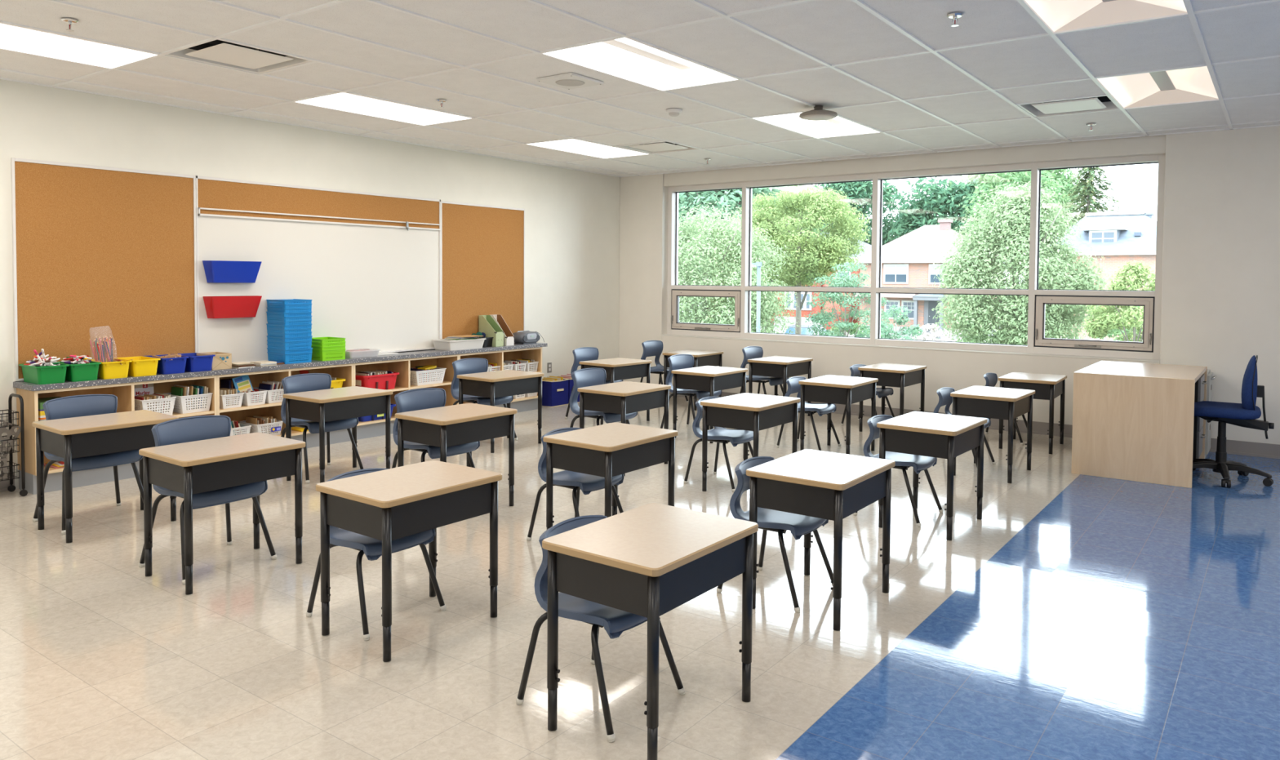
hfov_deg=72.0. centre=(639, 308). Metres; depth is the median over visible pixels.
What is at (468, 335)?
book
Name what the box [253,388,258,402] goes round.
book
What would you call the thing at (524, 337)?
speaker grille
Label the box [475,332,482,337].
yarn ball
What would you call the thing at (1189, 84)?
ceiling light
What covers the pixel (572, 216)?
wall
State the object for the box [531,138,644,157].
ceiling light
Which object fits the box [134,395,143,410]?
book
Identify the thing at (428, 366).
game box
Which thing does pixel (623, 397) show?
student desk
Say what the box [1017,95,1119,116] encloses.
ceiling vent
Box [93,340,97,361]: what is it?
pencil
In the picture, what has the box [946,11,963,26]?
sprinkler
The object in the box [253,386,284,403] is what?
basket
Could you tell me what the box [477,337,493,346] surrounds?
bin
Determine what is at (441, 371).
basket
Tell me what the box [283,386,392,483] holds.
student desk
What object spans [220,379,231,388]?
book
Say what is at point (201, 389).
book
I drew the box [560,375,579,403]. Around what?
cube
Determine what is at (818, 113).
ceiling sensor
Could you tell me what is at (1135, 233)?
roof vent
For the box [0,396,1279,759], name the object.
floor
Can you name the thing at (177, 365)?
storage bin
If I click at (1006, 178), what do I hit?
shade tree
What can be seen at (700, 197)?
shade tree
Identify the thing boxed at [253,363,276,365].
book
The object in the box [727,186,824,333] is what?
shade tree
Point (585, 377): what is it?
chair
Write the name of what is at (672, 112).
smoke detector
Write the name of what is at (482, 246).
corkboard
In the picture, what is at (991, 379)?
chair
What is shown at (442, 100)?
sprinkler
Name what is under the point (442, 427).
student desk
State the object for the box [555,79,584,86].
grille
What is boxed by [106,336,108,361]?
pencil
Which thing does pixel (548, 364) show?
power outlet
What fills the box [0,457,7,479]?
organizer
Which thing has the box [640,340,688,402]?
chair
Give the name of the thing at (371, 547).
chair
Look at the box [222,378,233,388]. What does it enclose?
book
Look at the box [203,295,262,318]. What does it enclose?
pocket
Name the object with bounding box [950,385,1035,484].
student desk
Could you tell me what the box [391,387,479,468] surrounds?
chair
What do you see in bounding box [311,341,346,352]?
mesh basket
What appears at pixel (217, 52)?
ceiling vent
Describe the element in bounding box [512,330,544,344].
radio
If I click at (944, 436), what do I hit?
student desk
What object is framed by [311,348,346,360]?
mesh basket
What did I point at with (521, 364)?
basket
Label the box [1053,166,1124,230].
conifer
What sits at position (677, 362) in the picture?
chair
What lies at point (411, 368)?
book
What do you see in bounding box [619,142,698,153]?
ceiling vent
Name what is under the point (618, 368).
student desk
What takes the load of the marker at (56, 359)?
in the storage bin at (31, 374)
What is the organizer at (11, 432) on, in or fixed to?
in the wire cart
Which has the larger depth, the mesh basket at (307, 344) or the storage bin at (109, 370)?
the mesh basket at (307, 344)
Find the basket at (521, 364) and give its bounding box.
[509,362,526,371]
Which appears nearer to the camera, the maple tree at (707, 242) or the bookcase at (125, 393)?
the bookcase at (125, 393)
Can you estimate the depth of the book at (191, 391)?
6.57 m
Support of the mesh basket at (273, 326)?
on the mesh basket at (307, 330)
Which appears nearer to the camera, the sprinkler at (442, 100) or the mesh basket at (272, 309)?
the sprinkler at (442, 100)
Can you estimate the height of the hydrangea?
1.432 m
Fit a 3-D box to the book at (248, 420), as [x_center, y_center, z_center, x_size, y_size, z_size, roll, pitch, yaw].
[-3.114,0.948,7.065,0.150,0.140,0.010,2,2,36]
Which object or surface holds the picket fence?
on the ground
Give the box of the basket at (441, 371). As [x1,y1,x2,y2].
[410,367,446,386]
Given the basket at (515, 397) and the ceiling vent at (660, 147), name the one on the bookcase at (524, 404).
the basket at (515, 397)
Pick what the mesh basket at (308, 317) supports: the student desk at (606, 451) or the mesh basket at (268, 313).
the mesh basket at (268, 313)
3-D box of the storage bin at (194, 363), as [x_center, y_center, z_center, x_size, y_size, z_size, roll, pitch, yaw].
[-3.368,0.409,6.643,0.305,0.118,0.196,2,2,36]
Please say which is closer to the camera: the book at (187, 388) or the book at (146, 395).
the book at (146, 395)
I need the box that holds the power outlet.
[546,362,551,373]
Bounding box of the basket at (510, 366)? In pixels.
[503,364,513,369]
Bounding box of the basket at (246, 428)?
[230,422,251,435]
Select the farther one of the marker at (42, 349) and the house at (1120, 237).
the house at (1120, 237)
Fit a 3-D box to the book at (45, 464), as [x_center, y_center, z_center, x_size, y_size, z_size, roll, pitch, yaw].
[-3.872,1.052,6.010,0.200,0.006,0.300,2,2,30]
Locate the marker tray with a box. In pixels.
[378,346,435,353]
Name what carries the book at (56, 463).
on the book at (52, 464)
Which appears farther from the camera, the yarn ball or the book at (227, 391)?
the yarn ball
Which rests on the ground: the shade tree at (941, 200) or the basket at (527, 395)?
the shade tree at (941, 200)
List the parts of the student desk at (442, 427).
leg, leg, leg, leg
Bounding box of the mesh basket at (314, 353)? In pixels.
[311,345,346,357]
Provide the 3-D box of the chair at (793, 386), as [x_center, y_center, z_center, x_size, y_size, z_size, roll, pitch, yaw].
[1.448,0.894,7.542,0.418,0.593,0.418,2,2,36]
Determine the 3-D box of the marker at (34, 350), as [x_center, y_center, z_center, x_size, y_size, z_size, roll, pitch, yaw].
[-3.938,0.327,5.777,0.014,0.116,0.076,1,2,11]
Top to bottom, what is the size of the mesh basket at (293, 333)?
0.085 m
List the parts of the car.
roof panel, glass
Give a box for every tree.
[677,200,799,333]
[678,186,797,321]
[727,184,871,334]
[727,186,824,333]
[804,261,892,337]
[813,179,910,245]
[884,176,993,244]
[930,181,1115,345]
[947,168,1086,225]
[959,171,1070,279]
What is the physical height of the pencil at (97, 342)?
0.173 m
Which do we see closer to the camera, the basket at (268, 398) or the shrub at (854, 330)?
the basket at (268, 398)
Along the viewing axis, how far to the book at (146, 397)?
6.32 m
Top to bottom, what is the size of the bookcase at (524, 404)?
0.681 m
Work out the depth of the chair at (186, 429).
4.38 m
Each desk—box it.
[31,409,178,543]
[138,432,305,595]
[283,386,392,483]
[315,460,502,662]
[395,403,517,506]
[457,369,543,453]
[542,422,678,529]
[542,502,758,759]
[577,381,671,476]
[578,357,652,422]
[662,349,723,410]
[671,365,747,443]
[700,392,799,492]
[746,448,895,631]
[747,355,813,416]
[798,374,878,454]
[857,363,926,431]
[876,411,986,541]
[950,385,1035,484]
[997,372,1066,454]
[1071,360,1207,488]
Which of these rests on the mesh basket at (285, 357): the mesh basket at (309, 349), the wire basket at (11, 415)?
the mesh basket at (309, 349)
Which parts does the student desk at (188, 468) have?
leg, leg, leg, leg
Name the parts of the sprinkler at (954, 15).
frame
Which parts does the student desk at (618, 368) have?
leg, leg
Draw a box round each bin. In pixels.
[18,363,69,384]
[58,360,101,382]
[87,358,131,379]
[114,355,160,377]
[142,354,188,374]
[175,352,215,372]
[330,377,345,388]
[355,371,399,389]
[357,403,395,422]
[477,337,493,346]
[542,377,568,407]
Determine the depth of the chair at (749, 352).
9.29 m
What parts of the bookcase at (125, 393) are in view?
panel, panel, panel, panel, shelf, panel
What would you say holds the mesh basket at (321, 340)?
on the mesh basket at (335, 343)
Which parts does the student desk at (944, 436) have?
leg, leg, leg, leg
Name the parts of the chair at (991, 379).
leg, leg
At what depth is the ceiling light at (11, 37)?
5.11 m
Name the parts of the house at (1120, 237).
pane, pane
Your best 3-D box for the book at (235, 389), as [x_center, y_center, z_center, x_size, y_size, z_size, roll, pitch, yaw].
[-3.205,0.694,6.915,0.160,0.128,0.010,2,3,36]
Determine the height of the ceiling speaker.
0.020 m
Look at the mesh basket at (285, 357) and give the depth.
7.24 m
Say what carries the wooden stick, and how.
in the storage bin at (177, 365)
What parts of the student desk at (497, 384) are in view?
leg, leg, leg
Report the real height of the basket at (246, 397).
0.109 m
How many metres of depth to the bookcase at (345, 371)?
7.27 m
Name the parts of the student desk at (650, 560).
leg, leg, leg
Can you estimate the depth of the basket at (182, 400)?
6.55 m
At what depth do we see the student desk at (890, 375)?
8.24 m
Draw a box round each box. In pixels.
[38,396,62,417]
[196,351,231,369]
[417,364,436,369]
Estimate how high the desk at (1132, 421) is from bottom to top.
0.757 m
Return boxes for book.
[44,463,64,468]
[45,462,64,466]
[53,462,64,466]
[133,383,154,395]
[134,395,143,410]
[137,395,148,408]
[143,394,156,411]
[170,386,182,409]
[173,384,189,409]
[174,386,186,395]
[178,384,193,409]
[191,384,206,408]
[192,387,197,408]
[198,387,203,408]
[219,388,228,405]
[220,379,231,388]
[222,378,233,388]
[231,361,253,364]
[231,365,254,368]
[231,374,253,395]
[231,419,239,434]
[234,388,237,404]
[245,416,257,432]
[247,416,262,431]
[249,360,276,364]
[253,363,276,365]
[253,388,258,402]
[253,415,267,432]
[254,362,276,364]
[255,415,269,434]
[258,383,271,400]
[261,414,272,427]
[262,381,274,395]
[266,380,279,400]
[273,381,281,399]
[299,369,308,373]
[410,368,424,382]
[446,337,475,338]
[447,337,475,339]
[452,334,483,337]
[503,360,512,364]
[546,376,560,380]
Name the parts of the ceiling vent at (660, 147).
plate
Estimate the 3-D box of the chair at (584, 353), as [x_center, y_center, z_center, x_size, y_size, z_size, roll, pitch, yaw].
[-0.450,0.769,9.026,0.440,0.718,0.480,2,2,36]
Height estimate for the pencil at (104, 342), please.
0.176 m
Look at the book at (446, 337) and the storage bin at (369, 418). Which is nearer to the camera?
the storage bin at (369, 418)
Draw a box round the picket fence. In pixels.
[1060,337,1117,341]
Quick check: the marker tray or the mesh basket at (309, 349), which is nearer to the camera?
the mesh basket at (309, 349)
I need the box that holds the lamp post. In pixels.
[751,262,761,332]
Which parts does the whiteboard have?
map rail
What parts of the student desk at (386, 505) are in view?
leg, leg, leg, leg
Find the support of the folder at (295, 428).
on the bookcase at (345, 371)
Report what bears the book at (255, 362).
on the book at (273, 362)
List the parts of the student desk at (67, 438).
leg, leg, leg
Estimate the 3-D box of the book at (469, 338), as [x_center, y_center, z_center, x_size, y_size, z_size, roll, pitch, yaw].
[-1.780,0.304,8.757,0.200,0.005,0.240,2,3,45]
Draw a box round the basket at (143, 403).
[134,395,176,415]
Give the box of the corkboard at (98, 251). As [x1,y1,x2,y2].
[10,157,197,381]
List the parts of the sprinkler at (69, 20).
frame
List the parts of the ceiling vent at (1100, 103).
plate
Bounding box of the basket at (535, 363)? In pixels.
[522,361,538,372]
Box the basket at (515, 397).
[512,393,525,399]
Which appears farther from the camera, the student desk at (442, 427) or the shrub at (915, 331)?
the shrub at (915, 331)
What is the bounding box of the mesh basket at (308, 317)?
[266,315,311,326]
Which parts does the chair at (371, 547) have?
leg, leg, leg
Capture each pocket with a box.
[202,260,262,282]
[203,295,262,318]
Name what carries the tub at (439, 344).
on the countertop
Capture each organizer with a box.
[0,419,20,457]
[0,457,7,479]
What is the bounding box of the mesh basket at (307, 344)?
[266,343,311,353]
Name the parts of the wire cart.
frame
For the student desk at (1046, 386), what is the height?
0.610 m
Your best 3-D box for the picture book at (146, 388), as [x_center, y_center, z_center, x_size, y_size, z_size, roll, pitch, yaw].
[-3.638,0.663,6.416,0.020,0.235,0.190,2,2,36]
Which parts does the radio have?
control panel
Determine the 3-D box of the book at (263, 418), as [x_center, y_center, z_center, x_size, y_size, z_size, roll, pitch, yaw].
[-3.067,0.947,7.123,0.200,0.140,0.011,2,1,36]
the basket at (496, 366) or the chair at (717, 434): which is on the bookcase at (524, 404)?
the basket at (496, 366)
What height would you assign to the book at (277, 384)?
0.152 m
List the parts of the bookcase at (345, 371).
panel, shelf, panel, panel, panel, panel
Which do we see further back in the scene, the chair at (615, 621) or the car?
the car
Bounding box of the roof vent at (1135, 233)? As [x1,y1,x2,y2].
[1133,231,1141,235]
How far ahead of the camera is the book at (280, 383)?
7.19 m
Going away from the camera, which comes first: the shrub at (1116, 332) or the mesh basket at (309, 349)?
the mesh basket at (309, 349)
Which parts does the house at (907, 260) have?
pane, pane, pane, pane, door, pane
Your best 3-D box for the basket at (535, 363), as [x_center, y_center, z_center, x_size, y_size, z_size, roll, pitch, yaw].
[-1.255,0.635,9.580,0.268,0.109,0.180,2,2,36]
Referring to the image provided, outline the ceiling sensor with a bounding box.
[799,105,837,120]
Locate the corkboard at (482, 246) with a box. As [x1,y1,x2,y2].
[440,200,524,342]
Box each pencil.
[89,338,95,360]
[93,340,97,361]
[94,339,99,360]
[97,342,101,361]
[100,342,104,362]
[102,336,109,360]
[103,342,106,362]
[105,339,111,361]
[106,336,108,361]
[110,340,113,361]
[111,336,113,361]
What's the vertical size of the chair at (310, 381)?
0.718 m
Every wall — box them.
[0,79,620,488]
[618,125,1279,444]
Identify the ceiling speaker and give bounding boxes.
[536,72,603,89]
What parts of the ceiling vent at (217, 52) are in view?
plate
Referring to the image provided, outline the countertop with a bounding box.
[13,342,547,391]
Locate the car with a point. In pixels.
(804, 330)
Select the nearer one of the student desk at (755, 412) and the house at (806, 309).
the student desk at (755, 412)
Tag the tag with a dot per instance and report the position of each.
(274, 428)
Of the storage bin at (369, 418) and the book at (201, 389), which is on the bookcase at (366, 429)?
the storage bin at (369, 418)
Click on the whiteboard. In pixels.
(368, 264)
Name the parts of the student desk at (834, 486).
leg, leg, leg, leg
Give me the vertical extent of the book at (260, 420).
0.140 m
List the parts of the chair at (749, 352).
leg, seat frame, leg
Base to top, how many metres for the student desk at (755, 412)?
0.610 m
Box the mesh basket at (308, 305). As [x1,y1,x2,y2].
[266,303,312,314]
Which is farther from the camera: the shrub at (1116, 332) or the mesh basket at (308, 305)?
the shrub at (1116, 332)
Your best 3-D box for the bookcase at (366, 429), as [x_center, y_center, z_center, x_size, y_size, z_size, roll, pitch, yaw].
[-2.248,0.800,8.220,0.301,0.681,1.206,2,2,36]
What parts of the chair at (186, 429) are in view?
leg, leg, leg, leg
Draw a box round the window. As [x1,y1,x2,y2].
[661,154,1165,362]
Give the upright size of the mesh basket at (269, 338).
0.085 m
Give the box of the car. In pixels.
[782,324,826,335]
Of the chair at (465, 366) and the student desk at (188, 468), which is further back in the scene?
the chair at (465, 366)
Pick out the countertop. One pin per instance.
(425, 353)
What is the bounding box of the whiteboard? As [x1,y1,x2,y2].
[195,175,440,362]
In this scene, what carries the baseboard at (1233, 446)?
attached to the wall at (1220, 282)
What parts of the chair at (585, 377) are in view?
leg, seat frame, leg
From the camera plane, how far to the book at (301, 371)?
7.42 m
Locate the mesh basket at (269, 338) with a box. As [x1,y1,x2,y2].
[266,335,312,346]
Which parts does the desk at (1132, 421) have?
panel, drawer, drawer, drawer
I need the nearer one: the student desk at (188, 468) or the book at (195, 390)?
the student desk at (188, 468)
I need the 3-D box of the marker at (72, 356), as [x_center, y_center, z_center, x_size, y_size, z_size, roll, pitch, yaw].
[-3.791,0.333,5.976,0.130,0.036,0.014,-1,3,-40]
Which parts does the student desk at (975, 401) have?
leg, leg, leg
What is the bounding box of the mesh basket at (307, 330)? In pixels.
[266,327,311,338]
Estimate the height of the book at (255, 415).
0.140 m
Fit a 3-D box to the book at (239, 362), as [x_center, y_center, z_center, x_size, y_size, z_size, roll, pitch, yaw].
[-3.121,0.431,6.884,0.160,0.005,0.135,2,3,40]
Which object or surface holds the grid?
attached to the ceiling
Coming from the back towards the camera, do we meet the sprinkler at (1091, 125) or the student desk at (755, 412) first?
the sprinkler at (1091, 125)
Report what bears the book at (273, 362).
on the book at (275, 363)
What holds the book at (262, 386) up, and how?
in the basket at (268, 398)
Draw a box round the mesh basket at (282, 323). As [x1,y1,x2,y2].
[266,320,311,328]
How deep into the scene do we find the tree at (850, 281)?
25.07 m
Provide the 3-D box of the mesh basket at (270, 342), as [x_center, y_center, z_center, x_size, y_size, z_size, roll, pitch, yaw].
[-2.909,0.306,7.317,0.270,0.085,0.255,2,2,36]
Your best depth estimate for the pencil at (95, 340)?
6.06 m
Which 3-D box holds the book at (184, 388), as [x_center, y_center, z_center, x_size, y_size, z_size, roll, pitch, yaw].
[-3.441,0.678,6.589,0.150,0.185,0.034,2,2,36]
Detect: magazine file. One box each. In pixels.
[478,315,503,346]
[490,314,514,346]
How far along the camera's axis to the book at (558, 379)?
9.95 m
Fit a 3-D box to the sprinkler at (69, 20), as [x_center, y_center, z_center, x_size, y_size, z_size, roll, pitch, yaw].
[-2.855,-1.418,4.415,0.076,0.055,0.076,2,2,36]
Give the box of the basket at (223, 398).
[219,391,244,408]
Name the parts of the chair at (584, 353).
leg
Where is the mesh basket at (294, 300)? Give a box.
[266,298,312,310]
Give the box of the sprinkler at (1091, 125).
[1085,123,1096,130]
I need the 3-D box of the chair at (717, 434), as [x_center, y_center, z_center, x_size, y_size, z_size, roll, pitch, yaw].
[0.594,0.934,6.197,0.418,0.593,0.418,2,2,37]
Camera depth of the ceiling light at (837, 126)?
7.57 m
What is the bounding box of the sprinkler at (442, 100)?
[436,98,447,107]
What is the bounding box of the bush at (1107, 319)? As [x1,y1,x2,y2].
[1081,260,1155,342]
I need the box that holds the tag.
[271,426,280,431]
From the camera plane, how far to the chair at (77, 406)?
5.15 m
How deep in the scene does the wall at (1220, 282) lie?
7.62 m
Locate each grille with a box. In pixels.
[522,335,527,342]
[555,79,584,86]
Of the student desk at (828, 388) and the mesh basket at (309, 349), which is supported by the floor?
the student desk at (828, 388)
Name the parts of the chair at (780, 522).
leg, leg, seat frame, leg, leg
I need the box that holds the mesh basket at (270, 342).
[266,339,311,351]
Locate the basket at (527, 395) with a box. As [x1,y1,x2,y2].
[520,391,537,397]
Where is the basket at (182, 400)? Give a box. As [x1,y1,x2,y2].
[164,392,213,413]
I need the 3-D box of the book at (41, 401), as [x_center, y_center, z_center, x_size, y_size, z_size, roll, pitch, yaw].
[-3.942,0.661,5.889,0.240,0.100,0.200,2,2,36]
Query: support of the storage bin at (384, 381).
on the bookcase at (366, 429)
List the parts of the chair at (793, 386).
leg, leg, seat frame, leg, leg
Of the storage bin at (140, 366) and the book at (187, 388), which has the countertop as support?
the storage bin at (140, 366)
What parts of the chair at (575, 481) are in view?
leg, seat frame, leg, leg, leg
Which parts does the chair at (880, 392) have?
leg, leg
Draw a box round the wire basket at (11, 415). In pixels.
[0,409,18,427]
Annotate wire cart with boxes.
[0,393,27,496]
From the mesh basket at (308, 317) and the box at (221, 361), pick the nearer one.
the box at (221, 361)
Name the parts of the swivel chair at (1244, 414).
leg, leg, lever, leg, seat, leg, leg, backrest, knob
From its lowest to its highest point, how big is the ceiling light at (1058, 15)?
0.104 m
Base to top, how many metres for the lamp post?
4.220 m
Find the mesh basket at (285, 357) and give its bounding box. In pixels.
[266,351,311,364]
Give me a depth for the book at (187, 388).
6.55 m
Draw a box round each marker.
[33,349,44,366]
[34,356,56,361]
[36,358,58,364]
[40,348,45,358]
[63,361,84,363]
[66,357,78,359]
[69,355,92,359]
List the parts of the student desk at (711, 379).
leg, leg, leg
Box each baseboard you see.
[0,472,14,492]
[668,391,1279,458]
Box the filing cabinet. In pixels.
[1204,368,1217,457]
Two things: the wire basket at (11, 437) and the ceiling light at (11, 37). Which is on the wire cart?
the wire basket at (11, 437)
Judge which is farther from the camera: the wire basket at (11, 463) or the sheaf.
the sheaf
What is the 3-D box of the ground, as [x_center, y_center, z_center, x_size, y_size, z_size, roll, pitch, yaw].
[56.471,-0.146,131.148,270.000,0.200,259.400,2,2,36]
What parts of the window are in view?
handle, sash, handle, sash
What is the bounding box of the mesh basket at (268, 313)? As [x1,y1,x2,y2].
[266,311,311,323]
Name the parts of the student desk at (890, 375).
leg, leg, leg, leg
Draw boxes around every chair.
[32,394,143,534]
[138,415,276,584]
[280,373,364,484]
[306,468,446,640]
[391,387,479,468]
[450,357,517,439]
[515,515,684,742]
[526,427,623,541]
[564,346,622,418]
[569,368,637,427]
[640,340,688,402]
[660,354,721,437]
[683,396,753,492]
[715,456,833,613]
[739,346,789,395]
[776,376,840,450]
[840,364,894,425]
[853,414,942,527]
[933,386,995,467]
[983,373,1033,444]
[1192,355,1274,488]
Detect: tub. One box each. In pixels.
[38,417,45,421]
[345,347,381,358]
[431,337,485,351]
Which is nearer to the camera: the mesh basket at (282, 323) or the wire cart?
the wire cart
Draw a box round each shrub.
[830,321,882,337]
[880,304,923,339]
[1096,306,1142,341]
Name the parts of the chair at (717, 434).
leg, leg, seat frame, leg, leg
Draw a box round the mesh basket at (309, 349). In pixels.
[266,347,312,359]
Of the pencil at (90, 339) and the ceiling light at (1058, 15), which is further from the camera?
the pencil at (90, 339)
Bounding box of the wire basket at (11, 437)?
[0,435,19,454]
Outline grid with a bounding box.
[0,0,1279,177]
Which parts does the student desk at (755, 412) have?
leg, leg, leg, leg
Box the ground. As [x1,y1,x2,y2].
[679,297,1005,343]
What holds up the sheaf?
on the countertop
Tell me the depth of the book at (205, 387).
6.65 m
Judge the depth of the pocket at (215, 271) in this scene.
6.94 m
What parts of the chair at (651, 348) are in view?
seat frame, leg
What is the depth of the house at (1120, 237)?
49.09 m
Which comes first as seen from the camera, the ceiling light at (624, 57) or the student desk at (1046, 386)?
the ceiling light at (624, 57)
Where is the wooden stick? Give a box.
[164,354,181,356]
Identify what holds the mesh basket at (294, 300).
on the mesh basket at (308, 305)
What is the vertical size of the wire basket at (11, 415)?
0.090 m
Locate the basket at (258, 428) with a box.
[239,419,282,435]
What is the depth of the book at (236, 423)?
6.88 m
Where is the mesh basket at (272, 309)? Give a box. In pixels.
[266,307,311,318]
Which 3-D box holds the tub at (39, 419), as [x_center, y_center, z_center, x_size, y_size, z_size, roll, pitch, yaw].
[-3.942,0.753,5.892,0.240,0.085,0.200,2,2,36]
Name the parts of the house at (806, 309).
pane, pane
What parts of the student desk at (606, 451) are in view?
leg, leg, leg, leg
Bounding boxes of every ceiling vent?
[166,39,311,73]
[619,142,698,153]
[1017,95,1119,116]
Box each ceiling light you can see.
[0,22,154,66]
[299,92,467,124]
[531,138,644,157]
[546,37,734,88]
[755,112,876,137]
[1025,0,1186,31]
[1097,66,1218,107]
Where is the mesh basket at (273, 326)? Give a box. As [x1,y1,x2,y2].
[266,324,311,335]
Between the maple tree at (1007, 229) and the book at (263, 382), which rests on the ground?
the maple tree at (1007, 229)
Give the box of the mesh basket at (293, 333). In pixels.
[266,331,311,341]
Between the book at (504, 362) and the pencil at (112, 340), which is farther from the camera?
the book at (504, 362)
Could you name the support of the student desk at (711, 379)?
on the floor
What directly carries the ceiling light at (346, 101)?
attached to the ceiling
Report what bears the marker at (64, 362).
in the storage bin at (86, 371)
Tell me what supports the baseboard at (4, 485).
attached to the wall at (572, 216)
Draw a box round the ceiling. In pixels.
[0,0,1279,176]
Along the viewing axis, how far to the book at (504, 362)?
9.37 m
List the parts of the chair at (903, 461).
seat frame, leg, leg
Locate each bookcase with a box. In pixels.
[16,375,217,494]
[216,363,353,448]
[350,354,458,439]
[458,346,542,412]
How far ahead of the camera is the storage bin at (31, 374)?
5.77 m
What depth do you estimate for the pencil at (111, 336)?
6.14 m
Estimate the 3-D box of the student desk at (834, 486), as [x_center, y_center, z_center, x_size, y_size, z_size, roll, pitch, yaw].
[0.810,1.003,3.931,0.455,0.610,0.606,2,2,36]
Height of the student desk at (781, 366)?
0.610 m
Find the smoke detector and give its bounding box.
[666,108,682,116]
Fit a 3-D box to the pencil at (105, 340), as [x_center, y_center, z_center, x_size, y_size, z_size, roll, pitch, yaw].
[-3.682,0.306,6.114,0.007,0.172,0.045,2,2,34]
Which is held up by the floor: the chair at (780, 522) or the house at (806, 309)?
the chair at (780, 522)
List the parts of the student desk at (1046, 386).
leg, leg, leg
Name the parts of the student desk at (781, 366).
leg, leg, leg, leg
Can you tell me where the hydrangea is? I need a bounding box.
[911,323,966,342]
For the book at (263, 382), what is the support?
in the basket at (268, 398)
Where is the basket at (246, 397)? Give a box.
[240,388,267,405]
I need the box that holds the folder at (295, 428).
[291,426,308,431]
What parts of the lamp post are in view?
lamp arm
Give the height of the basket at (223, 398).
0.109 m
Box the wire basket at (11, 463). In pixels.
[0,461,19,481]
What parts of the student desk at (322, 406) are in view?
leg, leg, leg, leg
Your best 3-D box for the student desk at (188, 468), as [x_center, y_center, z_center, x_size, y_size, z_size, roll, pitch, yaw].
[-2.017,0.972,4.285,0.455,0.610,0.606,2,2,37]
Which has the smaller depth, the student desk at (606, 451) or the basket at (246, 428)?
the student desk at (606, 451)
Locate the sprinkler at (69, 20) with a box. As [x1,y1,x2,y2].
[61,17,78,31]
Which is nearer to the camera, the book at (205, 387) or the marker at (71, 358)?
the marker at (71, 358)
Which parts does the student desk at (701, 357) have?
leg, leg, leg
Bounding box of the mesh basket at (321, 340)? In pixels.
[311,337,346,349]
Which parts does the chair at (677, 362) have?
leg, seat frame, leg, leg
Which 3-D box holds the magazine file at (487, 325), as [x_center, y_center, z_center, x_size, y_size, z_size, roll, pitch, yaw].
[-1.546,0.235,9.162,0.246,0.318,0.119,2,2,34]
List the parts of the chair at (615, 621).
leg, leg, leg, leg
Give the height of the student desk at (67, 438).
0.610 m
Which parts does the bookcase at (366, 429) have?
panel, panel, panel, shelf, panel, shelf, panel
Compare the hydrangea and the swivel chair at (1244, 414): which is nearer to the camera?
the swivel chair at (1244, 414)
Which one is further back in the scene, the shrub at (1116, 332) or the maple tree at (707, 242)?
the shrub at (1116, 332)
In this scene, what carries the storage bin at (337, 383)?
on the bookcase at (345, 371)
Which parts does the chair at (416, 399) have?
leg, seat frame, leg, leg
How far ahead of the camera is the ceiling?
5.33 m
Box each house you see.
[762,232,871,330]
[853,219,1006,338]
[1044,210,1156,340]
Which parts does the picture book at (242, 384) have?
panel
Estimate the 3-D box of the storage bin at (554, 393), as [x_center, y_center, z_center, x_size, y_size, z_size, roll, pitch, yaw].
[-0.998,0.945,9.940,0.276,0.291,0.295,2,2,36]
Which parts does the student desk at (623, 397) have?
leg, leg, leg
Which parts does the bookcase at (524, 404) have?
panel, panel, panel, panel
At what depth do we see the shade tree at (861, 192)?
85.10 m
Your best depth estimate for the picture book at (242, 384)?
6.95 m
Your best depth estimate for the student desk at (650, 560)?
2.75 m
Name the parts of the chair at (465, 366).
seat frame, leg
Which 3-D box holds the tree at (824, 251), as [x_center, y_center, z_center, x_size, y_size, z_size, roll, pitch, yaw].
[5.221,-0.673,29.557,4.523,7.076,4.573,0,2,-14]
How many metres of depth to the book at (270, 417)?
7.12 m
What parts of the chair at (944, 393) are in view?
leg, leg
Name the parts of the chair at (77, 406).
leg, leg, leg, leg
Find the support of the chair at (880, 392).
on the floor
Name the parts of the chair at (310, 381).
leg, seat frame, leg, leg, leg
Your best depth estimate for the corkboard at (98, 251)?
6.25 m
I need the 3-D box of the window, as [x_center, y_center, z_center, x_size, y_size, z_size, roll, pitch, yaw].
[2.478,-0.507,9.304,5.279,1.819,0.274,2,2,36]
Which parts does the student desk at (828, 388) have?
leg, leg, leg, leg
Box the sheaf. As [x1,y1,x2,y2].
[377,352,398,355]
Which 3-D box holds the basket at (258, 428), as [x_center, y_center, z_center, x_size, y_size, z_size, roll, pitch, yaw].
[-3.060,0.970,7.125,0.275,0.109,0.235,2,2,36]
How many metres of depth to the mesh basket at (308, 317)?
7.24 m
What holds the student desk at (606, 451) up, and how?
on the floor
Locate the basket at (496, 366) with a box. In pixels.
[488,365,500,371]
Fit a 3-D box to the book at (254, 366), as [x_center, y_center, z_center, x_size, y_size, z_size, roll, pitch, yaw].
[-3.123,0.458,6.896,0.160,0.007,0.135,2,2,33]
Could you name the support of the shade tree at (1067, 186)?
on the ground

